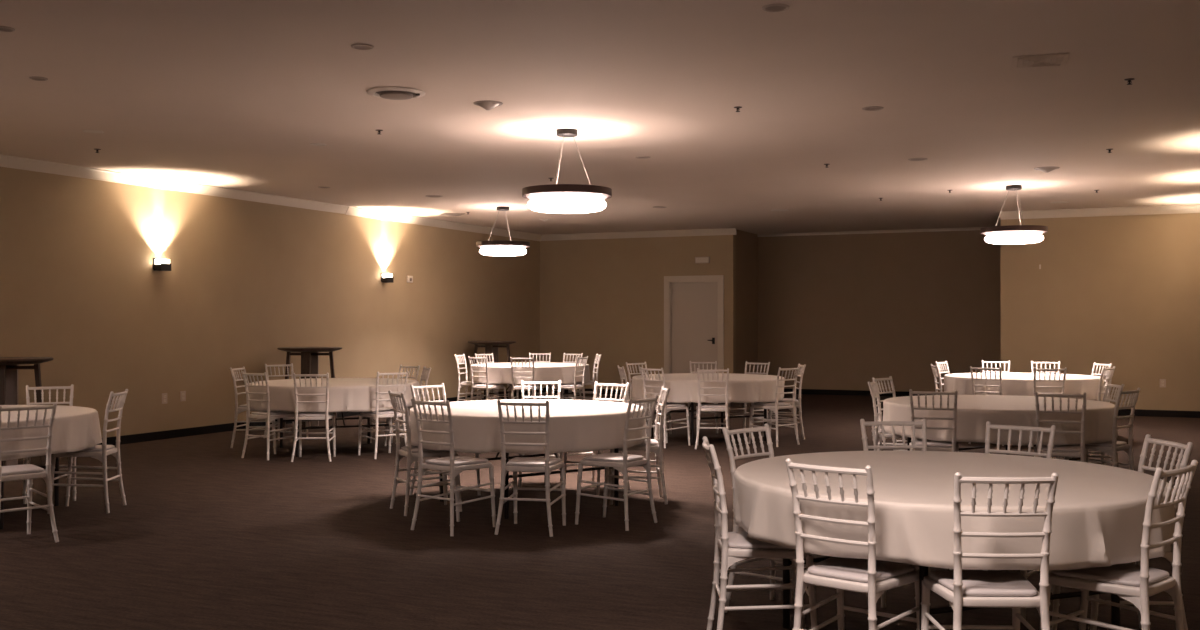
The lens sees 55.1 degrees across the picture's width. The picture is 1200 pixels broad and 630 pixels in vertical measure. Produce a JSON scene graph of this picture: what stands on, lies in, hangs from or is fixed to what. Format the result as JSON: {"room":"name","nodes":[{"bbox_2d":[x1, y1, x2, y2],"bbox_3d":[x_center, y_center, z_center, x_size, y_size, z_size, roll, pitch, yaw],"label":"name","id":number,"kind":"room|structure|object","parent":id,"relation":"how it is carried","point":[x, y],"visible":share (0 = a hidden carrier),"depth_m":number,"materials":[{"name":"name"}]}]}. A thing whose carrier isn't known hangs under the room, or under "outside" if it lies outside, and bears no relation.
{"room":"event hall","nodes":[
{"label":"event hall","id":0,"kind":"room"},
{"bbox_2d":[0,167,539,437],"bbox_3d":[-6.133,-0.077,12.103,0.150,3.130,24.050,0,0,24],"label":"wall","id":1,"kind":"structure","parent":0,"point":[80,287],"depth_m":14.66,"materials":[{"name":"beige paint"}]},
{"bbox_2d":[153,258,170,270],"bbox_3d":[-5.239,-0.603,13.759,0.125,0.147,0.170,0,0,24],"label":"wall sconce","id":2,"kind":"object","parent":1,"relation":"attached to","point":[158,264],"visible":1,"depth_m":13.70,"materials":[{"name":"black metal"}]},
{"bbox_2d":[0,154,348,213],"bbox_3d":[-7.365,-1.599,9.101,0.070,0.115,17.550,0,0,24],"label":"trim","id":3,"kind":"structure","parent":1,"relation":"attached to","point":[7,161],"depth_m":13.73,"materials":[{"name":"beige paint"}]},
{"bbox_2d":[96,389,538,444],"bbox_3d":[-6.090,1.437,11.994,0.012,0.100,23.900,0,0,24],"label":"baseboard","id":4,"kind":"structure","parent":1,"relation":"attached to","point":[143,437],"depth_m":14.30,"materials":[{"name":"black plastic"}]},
{"bbox_2d":[345,206,541,240],"bbox_3d":[-2.462,-1.543,19.999,0.078,0.122,6.350,0,0,24],"label":"trim","id":5,"kind":"structure","parent":1,"relation":"attached to","point":[354,211],"depth_m":19.34,"materials":[{"name":"beige paint"}]},
{"bbox_2d":[0,0,1199,234],"bbox_3d":[-0.386,-1.711,10.323,12.100,0.120,25.800,0,0,24],"label":"ceiling","id":6,"kind":"structure","parent":0,"point":[232,94],"depth_m":9.05,"materials":[{"name":"paint"}]},
{"bbox_2d":[367,86,424,99],"bbox_3d":[-1.518,-1.636,8.564,0.430,0.047,0.430,0,0,0],"label":"ceiling vent","id":7,"kind":"object","parent":6,"relation":"in","point":[387,92],"visible":1,"depth_m":8.48,"materials":[{"name":"beige plastic"}]},
{"bbox_2d":[473,100,502,109],"bbox_3d":[-0.875,-1.629,8.996,0.230,0.055,0.230,0,0,24],"label":"detector","id":8,"kind":"object","parent":6,"relation":"attached to","point":[486,104],"visible":1,"depth_m":8.95,"materials":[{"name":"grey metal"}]},
{"bbox_2d":[476,206,529,255],"bbox_3d":[-1.451,-1.257,17.206,0.800,0.722,0.800,0,0,0],"label":"pendant light","id":9,"kind":"object","parent":6,"relation":"hanging from","point":[496,247],"visible":1,"depth_m":16.93,"materials":[{"name":"white glass"}]},
{"bbox_2d":[479,247,526,255],"bbox_3d":[-1.451,-0.947,17.205,0.706,0.102,0.706,0,0,0],"label":"diffuser","id":10,"kind":"object","parent":9,"relation":"attached to","point":[490,251],"depth_m":16.95,"materials":[{"name":"white"}]},
{"bbox_2d":[522,128,611,213],"bbox_3d":[-0.294,-1.290,10.269,0.800,0.722,0.800,0,0,0],"label":"pendant light","id":11,"kind":"object","parent":6,"relation":"hanging from","point":[551,198],"visible":1,"depth_m":10.00,"materials":[{"name":"white glass"}]},
{"bbox_2d":[527,196,605,213],"bbox_3d":[-0.294,-0.980,10.267,0.706,0.102,0.706,0,0,0],"label":"diffuser","id":12,"kind":"object","parent":11,"relation":"attached to","point":[546,204],"depth_m":10.03,"materials":[{"name":"white glass"}]},
{"bbox_2d":[980,185,1047,243],"bbox_3d":[5.220,-1.270,14.506,0.800,0.722,0.800,0,0,14],"label":"pendant light","id":13,"kind":"object","parent":6,"relation":"hanging from","point":[1009,234],"visible":1,"depth_m":14.24,"materials":[{"name":"white glass"}]},
{"bbox_2d":[984,233,1043,243],"bbox_3d":[5.220,-0.960,14.505,0.706,0.102,0.706,0,0,14],"label":"diffuser","id":14,"kind":"object","parent":13,"relation":"attached to","point":[993,238],"depth_m":14.26,"materials":[{"name":"white"}]},
{"bbox_2d":[1011,53,1068,68],"bbox_3d":[2.871,-1.656,7.513,0.340,0.016,0.340,0,0,18],"label":"ceiling vent","id":15,"kind":"object","parent":6,"relation":"in","point":[1059,59],"visible":1,"depth_m":7.48,"materials":[{"name":"metal"}]},
{"bbox_2d":[0,392,1199,629],"bbox_3d":[-0.386,1.539,10.307,12.100,0.120,25.800,0,0,24],"label":"floor","id":16,"kind":"structure","parent":0,"point":[206,536],"depth_m":7.21,"materials":[{"name":"brown carpet"}]},
{"bbox_2d":[0,357,53,468],"bbox_3d":[-5.691,0.948,10.996,0.840,1.070,0.840,0,0,-10],"label":"bar table","id":17,"kind":"object","parent":16,"relation":"on","point":[9,367],"visible":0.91,"depth_m":11.03,"materials":[{"name":"brown wood"}]},
{"bbox_2d":[0,403,58,541],"bbox_3d":[-3.778,1.016,7.420,0.483,0.904,0.402,0,0,43],"label":"banquet chair","id":18,"kind":"object","parent":16,"relation":"on","point":[30,472],"visible":1,"depth_m":7.38,"materials":[{"name":"white paint"}]},
{"bbox_2d":[1,464,43,475],"bbox_3d":[-3.795,1.002,7.436,0.348,0.022,0.348,0,0,43],"label":"cushion","id":19,"kind":"object","parent":18,"relation":"on","point":[25,469],"depth_m":7.38,"materials":[{"name":"white fabric"}]},
{"bbox_2d":[0,457,58,528],"bbox_3d":[-4.647,1.096,8.345,1.810,0.748,1.810,0,0,-5],"label":"round table","id":20,"kind":"object","parent":16,"relation":"on","point":[56,488],"visible":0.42,"depth_m":8.86,"materials":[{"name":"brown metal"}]},
{"bbox_2d":[1,405,101,460],"bbox_3d":[-4.652,0.855,8.348,1.865,0.278,1.855,0,0,24],"label":"tablecloth","id":21,"kind":"object","parent":20,"relation":"on","point":[75,428],"visible":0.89,"depth_m":8.09,"materials":[{"name":"white fabric"}]},
{"bbox_2d":[22,384,76,503],"bbox_3d":[-4.426,1.024,9.253,0.402,0.904,0.483,0,0,-26],"label":"banquet chair","id":22,"kind":"object","parent":16,"relation":"on","point":[25,460],"visible":0.44,"depth_m":9.38,"materials":[{"name":"white paint"}]},
{"bbox_2d":[47,389,127,513],"bbox_3d":[-3.862,1.022,8.705,0.483,0.904,0.402,0,0,-5],"label":"banquet chair","id":23,"kind":"object","parent":16,"relation":"on","point":[100,452],"visible":0.91,"depth_m":8.59,"materials":[{"name":"white paint"}]},
{"bbox_2d":[76,445,114,451],"bbox_3d":[-3.885,1.008,8.703,0.348,0.022,0.348,0,0,-5],"label":"cushion","id":24,"kind":"object","parent":23,"relation":"on","point":[98,448],"depth_m":8.59,"materials":[{"name":"white fabric"}]},
{"bbox_2d":[230,366,279,447],"bbox_3d":[-3.913,1.043,13.067,0.483,0.904,0.402,0,0,7],"label":"banquet chair","id":25,"kind":"object","parent":16,"relation":"on","point":[241,408],"visible":0.64,"depth_m":12.93,"materials":[{"name":"white paint"}]},
{"bbox_2d":[241,371,294,459],"bbox_3d":[-3.451,1.038,12.030,0.402,0.904,0.483,0,0,32],"label":"banquet chair","id":26,"kind":"object","parent":16,"relation":"on","point":[269,415],"visible":0.88,"depth_m":11.92,"materials":[{"name":"white paint"}]},
{"bbox_2d":[263,363,307,440],"bbox_3d":[-3.815,1.047,13.963,0.402,0.904,0.483,0,0,-38],"label":"banquet chair","id":27,"kind":"object","parent":16,"relation":"on","point":[291,364],"visible":0.36,"depth_m":14.09,"materials":[{"name":"white paint"}]},
{"bbox_2d":[277,347,341,426],"bbox_3d":[-3.884,0.969,15.396,0.840,1.070,0.840,0,0,3],"label":"bar table","id":28,"kind":"object","parent":16,"relation":"on","point":[309,355],"visible":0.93,"depth_m":15.33,"materials":[{"name":"brown wood"}]},
{"bbox_2d":[291,373,335,461],"bbox_3d":[-2.943,1.037,11.840,0.402,0.904,0.483,0,0,-5],"label":"banquet chair","id":29,"kind":"object","parent":16,"relation":"on","point":[326,415],"visible":1,"depth_m":11.67,"materials":[{"name":"white paint"}]},
{"bbox_2d":[280,412,391,456],"bbox_3d":[-2.926,1.117,12.695,1.810,0.748,1.810,0,0,-25],"label":"round table","id":30,"kind":"object","parent":16,"relation":"on","point":[368,425],"visible":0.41,"depth_m":12.44,"materials":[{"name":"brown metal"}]},
{"bbox_2d":[248,378,419,411],"bbox_3d":[-2.913,0.875,12.695,1.852,0.275,1.850,0,0,24],"label":"tablecloth","id":31,"kind":"object","parent":30,"relation":"on","point":[345,394],"visible":0.7,"depth_m":11.93,"materials":[{"name":"white fabric"}]},
{"bbox_2d":[358,371,408,458],"bbox_3d":[-2.281,1.038,12.135,0.402,0.904,0.483,0,0,-36],"label":"banquet chair","id":32,"kind":"object","parent":16,"relation":"on","point":[376,414],"visible":0.87,"depth_m":12.02,"materials":[{"name":"white paint"}]},
{"bbox_2d":[370,365,419,444],"bbox_3d":[-2.403,1.045,13.506,0.402,0.904,0.483,0,0,41],"label":"banquet chair","id":33,"kind":"object","parent":16,"relation":"on","point":[401,366],"visible":0.33,"depth_m":13.57,"materials":[{"name":"white paint"}]},
{"bbox_2d":[384,366,430,445],"bbox_3d":[-2.171,1.042,13.022,0.483,0.904,0.402,0,0,-20],"label":"banquet chair","id":34,"kind":"object","parent":16,"relation":"on","point":[424,376],"visible":0.35,"depth_m":13.10,"materials":[{"name":"white paint"}]},
{"bbox_2d":[388,390,461,515],"bbox_3d":[-1.327,1.022,8.671,0.483,0.904,0.402,0,0,-26],"label":"banquet chair","id":35,"kind":"object","parent":16,"relation":"on","point":[411,452],"visible":0.81,"depth_m":8.55,"materials":[{"name":"white paint"}]},
{"bbox_2d":[401,446,447,452],"bbox_3d":[-1.306,1.008,8.681,0.348,0.022,0.348,0,0,-26],"label":"cushion","id":36,"kind":"object","parent":35,"relation":"on","point":[405,449],"depth_m":8.54,"materials":[{"name":"white fabric"}]},
{"bbox_2d":[409,383,480,497],"bbox_3d":[-1.276,1.025,9.432,0.483,0.904,0.402,0,0,42],"label":"banquet chair","id":37,"kind":"object","parent":16,"relation":"on","point":[442,384],"visible":0.39,"depth_m":9.45,"materials":[{"name":"white paint"}]},
{"bbox_2d":[411,398,495,535],"bbox_3d":[-1.010,1.018,7.896,0.402,0.904,0.483,0,0,38],"label":"banquet chair","id":38,"kind":"object","parent":16,"relation":"on","point":[455,465],"visible":0.99,"depth_m":7.81,"materials":[{"name":"white paint"}]},
{"bbox_2d":[425,456,487,465],"bbox_3d":[-0.996,1.005,7.914,0.348,0.022,0.348,0,0,38],"label":"cushion","id":39,"kind":"object","parent":38,"relation":"on","point":[458,460],"depth_m":7.84,"materials":[{"name":"white fabric"}]},
{"bbox_2d":[455,354,489,400],"bbox_3d":[-1.997,1.066,17.987,0.483,0.904,0.402,0,0,16],"label":"banquet chair","id":40,"kind":"object","parent":16,"relation":"on","point":[466,383],"visible":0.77,"depth_m":17.88,"materials":[{"name":"white paint"}]},
{"bbox_2d":[468,356,505,400],"bbox_3d":[-1.677,1.062,17.075,0.402,0.904,0.483,0,0,38],"label":"banquet chair","id":41,"kind":"object","parent":16,"relation":"on","point":[488,387],"visible":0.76,"depth_m":16.98,"materials":[{"name":"white paint"}]},
{"bbox_2d":[468,341,515,400],"bbox_3d":[-1.878,0.991,19.995,0.840,1.070,0.840,0,0,12],"label":"bar table","id":42,"kind":"object","parent":16,"relation":"on","point":[490,346],"visible":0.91,"depth_m":19.90,"materials":[{"name":"brown wood"}]},
{"bbox_2d":[510,357,540,398],"bbox_3d":[-1.090,1.061,16.860,0.402,0.904,0.483,0,0,10],"label":"banquet chair","id":43,"kind":"object","parent":16,"relation":"on","point":[517,387],"visible":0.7,"depth_m":16.69,"materials":[{"name":"white paint"}]},
{"bbox_2d":[439,448,618,518],"bbox_3d":[-0.564,1.099,8.995,1.810,0.748,1.810,0,0,-36],"label":"round table","id":44,"kind":"object","parent":16,"relation":"on","point":[616,450],"visible":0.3,"depth_m":8.74,"materials":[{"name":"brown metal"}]},
{"bbox_2d":[406,399,646,453],"bbox_3d":[-0.566,0.857,9.000,1.851,0.274,1.858,0,0,24],"label":"tablecloth","id":45,"kind":"object","parent":44,"relation":"on","point":[574,425],"visible":0.73,"depth_m":8.25,"materials":[{"name":"white fabric"}]},
{"bbox_2d":[484,384,573,399],"bbox_3d":[-1.083,1.141,17.795,1.810,0.748,1.810,0,0,34],"label":"round table","id":46,"kind":"object","parent":16,"relation":"on","point":[510,384],"visible":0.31,"depth_m":17.77,"materials":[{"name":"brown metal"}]},
{"bbox_2d":[470,362,589,384],"bbox_3d":[-1.075,0.898,17.790,1.849,0.274,1.863,0,0,24],"label":"tablecloth","id":47,"kind":"object","parent":46,"relation":"on","point":[498,373],"visible":0.75,"depth_m":17.03,"materials":[{"name":"white fabric"}]},
{"bbox_2d":[495,400,565,536],"bbox_3d":[-0.468,1.018,7.841,0.402,0.904,0.483,0,0,12],"label":"banquet chair","id":48,"kind":"object","parent":16,"relation":"on","point":[517,464],"visible":1,"depth_m":7.69,"materials":[{"name":"white paint"}]},
{"bbox_2d":[507,457,560,466],"bbox_3d":[-0.463,1.004,7.864,0.348,0.022,0.348,0,0,12],"label":"cushion","id":49,"kind":"object","parent":48,"relation":"on","point":[517,461],"depth_m":7.79,"materials":[{"name":"white fabric"}]},
{"bbox_2d":[518,380,562,488],"bbox_3d":[-0.512,1.028,9.978,0.402,0.904,0.483,0,0,-3],"label":"banquet chair","id":50,"kind":"object","parent":16,"relation":"on","point":[560,455],"visible":0.3,"depth_m":10.17,"materials":[{"name":"white paint"}]},
{"bbox_2d":[551,356,587,399],"bbox_3d":[-0.451,1.062,17.087,0.483,0.904,0.402,0,0,24],"label":"banquet chair","id":51,"kind":"object","parent":16,"relation":"on","point":[572,387],"visible":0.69,"depth_m":16.98,"materials":[{"name":"white paint"}]},
{"bbox_2d":[570,354,601,400],"bbox_3d":[-0.229,1.067,18.184,0.483,0.904,0.402,0,0,-10],"label":"banquet chair","id":52,"kind":"object","parent":16,"relation":"on","point":[592,383],"visible":0.69,"depth_m":18.05,"materials":[{"name":"white paint"}]},
{"bbox_2d":[564,381,629,494],"bbox_3d":[-0.024,1.026,9.695,0.402,0.904,0.483,0,0,36],"label":"banquet chair","id":53,"kind":"object","parent":16,"relation":"on","point":[566,454],"visible":0.32,"depth_m":9.80,"materials":[{"name":"white paint"}]},
{"bbox_2d":[575,395,657,530],"bbox_3d":[0.125,1.019,8.092,0.483,0.904,0.402,0,0,34],"label":"banquet chair","id":54,"kind":"object","parent":16,"relation":"on","point":[620,462],"visible":1,"depth_m":8.02,"materials":[{"name":"white paint"}]},
{"bbox_2d":[583,453,643,461],"bbox_3d":[0.106,1.006,8.105,0.348,0.022,0.348,0,0,34],"label":"cushion","id":55,"kind":"object","parent":54,"relation":"on","point":[604,457],"depth_m":8.02,"materials":[{"name":"white fabric"}]},
{"bbox_2d":[607,386,669,504],"bbox_3d":[0.309,1.024,9.133,0.483,0.904,0.402,0,0,-3],"label":"banquet chair","id":56,"kind":"object","parent":16,"relation":"on","point":[656,447],"visible":0.8,"depth_m":8.98,"materials":[{"name":"white paint"}]},
{"bbox_2d":[617,365,659,438],"bbox_3d":[0.455,1.045,13.468,0.483,0.904,0.402,0,0,-8],"label":"banquet chair","id":57,"kind":"object","parent":16,"relation":"on","point":[622,373],"visible":0.38,"depth_m":13.37,"materials":[{"name":"white paint"}]},
{"bbox_2d":[626,362,671,433],"bbox_3d":[0.607,1.050,14.530,0.402,0.904,0.483,0,0,-43],"label":"banquet chair","id":58,"kind":"object","parent":16,"relation":"on","point":[644,363],"visible":0.35,"depth_m":14.58,"materials":[{"name":"white paint"}]},
{"bbox_2d":[640,367,689,447],"bbox_3d":[0.736,1.043,13.140,0.483,0.904,0.402,0,0,-44],"label":"banquet chair","id":59,"kind":"object","parent":16,"relation":"on","point":[669,406],"visible":0.7,"depth_m":13.05,"materials":[{"name":"white paint"}]},
{"bbox_2d":[688,361,718,432],"bbox_3d":[1.331,1.051,14.838,0.402,0.904,0.483,0,0,5],"label":"banquet chair","id":60,"kind":"object","parent":16,"relation":"on","point":[715,362],"visible":0.44,"depth_m":15.01,"materials":[{"name":"white paint"}]},
{"bbox_2d":[651,402,766,444],"bbox_3d":[1.305,1.123,13.895,1.810,0.748,1.810,0,0,-25],"label":"round table","id":61,"kind":"object","parent":16,"relation":"on","point":[692,410],"visible":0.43,"depth_m":13.53,"materials":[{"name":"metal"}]},
{"bbox_2d":[631,373,784,402],"bbox_3d":[1.299,0.880,13.891,1.932,0.274,1.905,0,0,24],"label":"tablecloth","id":62,"kind":"object","parent":61,"relation":"on","point":[742,388],"visible":0.8,"depth_m":13.11,"materials":[{"name":"white fabric"}]},
{"bbox_2d":[695,368,729,448],"bbox_3d":[1.272,1.042,12.952,0.402,0.904,0.483,0,0,6],"label":"banquet chair","id":63,"kind":"object","parent":16,"relation":"on","point":[701,407],"visible":0.94,"depth_m":12.78,"materials":[{"name":"white paint"}]},
{"bbox_2d":[728,361,769,427],"bbox_3d":[1.897,1.050,14.630,0.402,0.904,0.483,0,0,38],"label":"banquet chair","id":64,"kind":"object","parent":16,"relation":"on","point":[746,363],"visible":0.41,"depth_m":14.75,"materials":[{"name":"white paint"}]},
{"bbox_2d":[702,436,816,629],"bbox_3d":[0.694,1.004,5.070,0.483,0.904,0.402,0,0,1],"label":"banquet chair","id":65,"kind":"object","parent":16,"relation":"on","point":[730,547],"visible":0.76,"depth_m":4.91,"materials":[{"name":"white paint"}]},
{"bbox_2d":[728,531,793,549],"bbox_3d":[0.717,0.991,5.070,0.348,0.022,0.348,0,0,1],"label":"cushion","id":66,"kind":"object","parent":65,"relation":"on","point":[739,540],"depth_m":4.93,"materials":[{"name":"white fabric"}]},
{"bbox_2d":[722,424,806,612],"bbox_3d":[0.886,1.007,5.625,0.402,0.904,0.483,0,0,-44],"label":"banquet chair","id":67,"kind":"object","parent":16,"relation":"on","point":[773,561],"visible":0.38,"depth_m":5.69,"materials":[{"name":"white paint"}]},
{"bbox_2d":[748,366,799,446],"bbox_3d":[2.015,1.044,13.272,0.402,0.904,0.483,0,0,-41],"label":"banquet chair","id":68,"kind":"object","parent":16,"relation":"on","point":[773,406],"visible":0.98,"depth_m":13.19,"materials":[{"name":"white paint"}]},
{"bbox_2d":[762,363,805,439],"bbox_3d":[2.244,1.047,13.995,0.483,0.904,0.402,0,0,-2],"label":"banquet chair","id":69,"kind":"object","parent":16,"relation":"on","point":[800,374],"visible":0.57,"depth_m":13.84,"materials":[{"name":"white paint"}]},
{"bbox_2d":[785,458,918,629],"bbox_3d":[0.989,1.002,4.463,0.402,0.904,0.483,0,0,40],"label":"banquet chair","id":70,"kind":"object","parent":16,"relation":"on","point":[871,576],"visible":0.96,"depth_m":4.37,"materials":[{"name":"white paint"}]},
{"bbox_2d":[807,556,914,582],"bbox_3d":[1.004,0.988,4.481,0.348,0.022,0.348,0,0,40],"label":"cushion","id":71,"kind":"object","parent":70,"relation":"on","point":[832,569],"depth_m":4.40,"materials":[{"name":"white fabric"}]},
{"bbox_2d":[872,376,916,450],"bbox_3d":[2.814,1.031,10.670,0.483,0.904,0.402,0,0,42],"label":"banquet chair","id":72,"kind":"object","parent":16,"relation":"on","point":[890,377],"visible":0.32,"depth_m":10.83,"materials":[{"name":"white paint"}]},
{"bbox_2d":[868,380,921,450],"bbox_3d":[2.592,1.028,10.036,0.483,0.904,0.402,0,0,20],"label":"banquet chair","id":73,"kind":"object","parent":16,"relation":"on","point":[873,389],"visible":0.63,"depth_m":9.95,"materials":[{"name":"white paint"}]},
{"bbox_2d":[860,419,949,607],"bbox_3d":[1.583,1.009,5.969,0.402,0.904,0.483,0,0,-1],"label":"banquet chair","id":74,"kind":"object","parent":16,"relation":"on","point":[863,423],"visible":0.23,"depth_m":6.17,"materials":[{"name":"white paint"}]},
{"bbox_2d":[909,389,958,451],"bbox_3d":[2.613,1.023,9.003,0.402,0.904,0.483,0,0,17],"label":"banquet chair","id":75,"kind":"object","parent":16,"relation":"on","point":[932,445],"visible":0.54,"depth_m":8.83,"materials":[{"name":"white paint"}]},
{"bbox_2d":[915,440,956,447],"bbox_3d":[2.619,1.010,9.025,0.348,0.022,0.348,0,0,17],"label":"cushion","id":76,"kind":"object","parent":75,"relation":"on","point":[930,443],"depth_m":8.88,"materials":[{"name":"white fabric"}]},
{"bbox_2d":[783,556,1119,629],"bbox_3d":[1.517,1.080,5.095,1.810,0.748,1.810,0,0,-23],"label":"round table","id":77,"kind":"object","parent":16,"relation":"on","point":[923,570],"visible":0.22,"depth_m":4.81,"materials":[{"name":"brown wood"}]},
{"bbox_2d":[734,451,1174,569],"bbox_3d":[1.514,0.823,5.106,1.869,0.244,1.880,0,0,24],"label":"tablecloth","id":78,"kind":"object","parent":77,"relation":"on","point":[1098,514],"visible":0.88,"depth_m":4.45,"materials":[{"name":"white fabric"}]},
{"bbox_2d":[968,366,1003,445],"bbox_3d":[4.553,1.044,13.396,0.402,0.904,0.483,0,0,34],"label":"banquet chair","id":79,"kind":"object","parent":16,"relation":"on","point":[971,367],"visible":0.3,"depth_m":13.22,"materials":[{"name":"white paint"}]},
{"bbox_2d":[921,472,1058,629],"bbox_3d":[1.419,1.000,4.213,0.402,0.904,0.483,0,0,2],"label":"banquet chair","id":80,"kind":"object","parent":16,"relation":"on","point":[961,588],"visible":1,"depth_m":4.05,"materials":[{"name":"white paint"}]},
{"bbox_2d":[929,570,1036,596],"bbox_3d":[1.420,0.987,4.236,0.348,0.022,0.348,0,0,2],"label":"cushion","id":81,"kind":"object","parent":80,"relation":"on","point":[976,583],"depth_m":4.18,"materials":[{"name":"white fabric"}]},
{"bbox_2d":[907,437,1080,460],"bbox_3d":[3.306,1.102,9.595,1.810,0.748,1.810,0,0,-33],"label":"round table","id":82,"kind":"object","parent":16,"relation":"on","point":[908,438],"visible":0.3,"depth_m":9.74,"materials":[{"name":"grey metal"}]},
{"bbox_2d":[883,395,1117,445],"bbox_3d":[3.304,0.858,9.601,1.858,0.271,1.863,0,0,24],"label":"tablecloth","id":83,"kind":"object","parent":82,"relation":"on","point":[973,411],"visible":0.81,"depth_m":8.90,"materials":[{"name":"white fabric"}]},
{"bbox_2d":[949,421,1059,621],"bbox_3d":[2.021,1.008,5.746,0.402,0.904,0.483,0,0,40],"label":"banquet chair","id":84,"kind":"object","parent":16,"relation":"on","point":[989,426],"visible":0.28,"depth_m":5.88,"materials":[{"name":"white paint"}]},
{"bbox_2d":[1032,367,1066,446],"bbox_3d":[5.103,1.043,13.164,0.402,0.904,0.483,0,0,9],"label":"banquet chair","id":85,"kind":"object","parent":16,"relation":"on","point":[1035,369],"visible":0.36,"depth_m":12.97,"materials":[{"name":"white paint"}]},
{"bbox_2d":[1034,391,1086,461],"bbox_3d":[3.483,1.022,8.702,0.402,0.904,0.483,0,0,21],"label":"banquet chair","id":86,"kind":"object","parent":16,"relation":"on","point":[1058,450],"visible":0.56,"depth_m":8.53,"materials":[{"name":"white paint"}]},
{"bbox_2d":[1036,445,1080,451],"bbox_3d":[3.491,1.008,8.724,0.348,0.022,0.348,0,0,21],"label":"cushion","id":87,"kind":"object","parent":86,"relation":"on","point":[1057,448],"depth_m":8.60,"materials":[{"name":"white fabric"}]},
{"bbox_2d":[1055,382,1124,466],"bbox_3d":[4.142,1.027,9.737,0.483,0.904,0.402,0,0,5],"label":"banquet chair","id":88,"kind":"object","parent":16,"relation":"on","point":[1108,385],"visible":0.3,"depth_m":9.77,"materials":[{"name":"white paint"}]},
{"bbox_2d":[1064,388,1139,470],"bbox_3d":[3.965,1.024,9.082,0.402,0.904,0.483,0,0,-43],"label":"banquet chair","id":89,"kind":"object","parent":16,"relation":"on","point":[1108,447],"visible":0.48,"depth_m":8.95,"materials":[{"name":"white paint"}]},
{"bbox_2d":[1078,441,1126,446],"bbox_3d":[3.950,1.010,9.100,0.348,0.022,0.348,0,0,-43],"label":"cushion","id":90,"kind":"object","parent":89,"relation":"on","point":[1108,443],"depth_m":8.96,"materials":[{"name":"white fabric"}]},
{"bbox_2d":[1098,366,1114,402],"bbox_3d":[5.662,1.044,13.292,0.483,0.904,0.402,0,0,42],"label":"banquet chair","id":91,"kind":"object","parent":16,"relation":"on","point":[1110,375],"visible":0.31,"depth_m":13.09,"materials":[{"name":"white paint"}]},
{"bbox_2d":[1040,460,1197,629],"bbox_3d":[1.984,1.001,4.403,0.402,0.904,0.483,0,0,-43],"label":"banquet chair","id":92,"kind":"object","parent":16,"relation":"on","point":[1135,584],"visible":0.89,"depth_m":4.31,"materials":[{"name":"white paint"}]},
{"bbox_2d":[1052,563,1168,585],"bbox_3d":[1.968,0.988,4.420,0.348,0.022,0.348,0,0,-43],"label":"cushion","id":93,"kind":"object","parent":92,"relation":"on","point":[1125,574],"depth_m":4.34,"materials":[{"name":"white fabric"}]},
{"bbox_2d":[1051,434,1192,629],"bbox_3d":[2.338,1.005,5.152,0.483,0.904,0.402,0,0,-4],"label":"banquet chair","id":94,"kind":"object","parent":16,"relation":"on","point":[1168,555],"visible":0.35,"depth_m":5.11,"materials":[{"name":"white paint"}]},
{"bbox_2d":[540,235,735,389],"bbox_3d":[0.663,-0.029,22.150,4.010,3.130,0.150,0,0,24],"label":"wall","id":95,"kind":"structure","parent":0,"point":[605,297],"depth_m":22.20,"materials":[{"name":"beige paint"}]},
{"bbox_2d":[540,228,736,240],"bbox_3d":[0.650,-1.537,22.043,4.080,0.115,0.070,0,0,24],"label":"trim","id":96,"kind":"structure","parent":95,"relation":"attached to","point":[728,231],"depth_m":21.98,"materials":[{"name":"beige paint"}]},
{"bbox_2d":[664,275,723,373],"bbox_3d":[1.776,0.398,21.611,1.180,2.270,0.127,0,0,24],"label":"door","id":97,"kind":"structure","parent":95,"relation":"in","point":[693,305],"depth_m":21.64,"materials":[{"name":"beige paint"}]},
{"bbox_2d":[736,230,757,373],"bbox_3d":[2.751,-0.029,22.089,0.150,3.130,1.450,0,0,24],"label":"wall","id":98,"kind":"structure","parent":0,"point":[746,242],"depth_m":22.04,"materials":[{"name":"beige paint"}]},
{"bbox_2d":[758,230,1000,391],"bbox_3d":[5.341,-0.031,21.802,5.110,3.130,0.150,0,0,24],"label":"wall","id":99,"kind":"structure","parent":0,"point":[853,309],"depth_m":21.76,"materials":[{"name":"beige paint"}]},
{"bbox_2d":[784,389,924,396],"bbox_3d":[5.308,1.484,21.721,4.810,0.100,0.012,0,0,24],"label":"baseboard","id":100,"kind":"structure","parent":99,"relation":"attached to","point":[803,391],"depth_m":22.00,"materials":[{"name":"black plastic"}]},
{"bbox_2d":[757,227,982,236],"bbox_3d":[5.304,-1.571,21.727,4.810,0.050,0.030,0,0,24],"label":"trim","id":101,"kind":"structure","parent":99,"relation":"attached to","point":[974,228],"depth_m":21.81,"materials":[{"name":"beige paint"}]},
{"bbox_2d":[1000,213,1199,410],"bbox_3d":[7.733,-0.052,17.438,3.130,3.130,0.150,0,0,24],"label":"wall","id":102,"kind":"structure","parent":0,"point":[1123,291],"depth_m":17.34,"materials":[{"name":"beige paint"}]},
{"bbox_2d":[1000,204,1199,219],"bbox_3d":[7.619,-1.557,17.376,2.980,0.120,0.070,0,0,24],"label":"trim","id":103,"kind":"structure","parent":102,"relation":"attached to","point":[1195,208],"depth_m":17.38,"materials":[{"name":"beige paint"}]},
{"bbox_2d":[1118,409,1199,417],"bbox_3d":[7.631,1.463,17.388,2.980,0.100,0.012,0,0,24],"label":"baseboard","id":104,"kind":"structure","parent":102,"relation":"attached to","point":[1122,412],"depth_m":17.07,"materials":[{"name":"black plastic"}]},
{"bbox_3d":[5.174,1.123,14.095,1.810,0.748,1.810,0,0,-22],"label":"round table","id":105,"kind":"object","parent":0,"visible":0},
{"bbox_2d":[944,373,1104,400],"bbox_3d":[5.174,0.882,14.089,1.853,0.277,1.854,0,0,24],"label":"tablecloth","id":106,"kind":"object","parent":105,"relation":"on","point":[1013,384],"visible":0.79,"depth_m":13.42,"materials":[{"name":"white fabric"}]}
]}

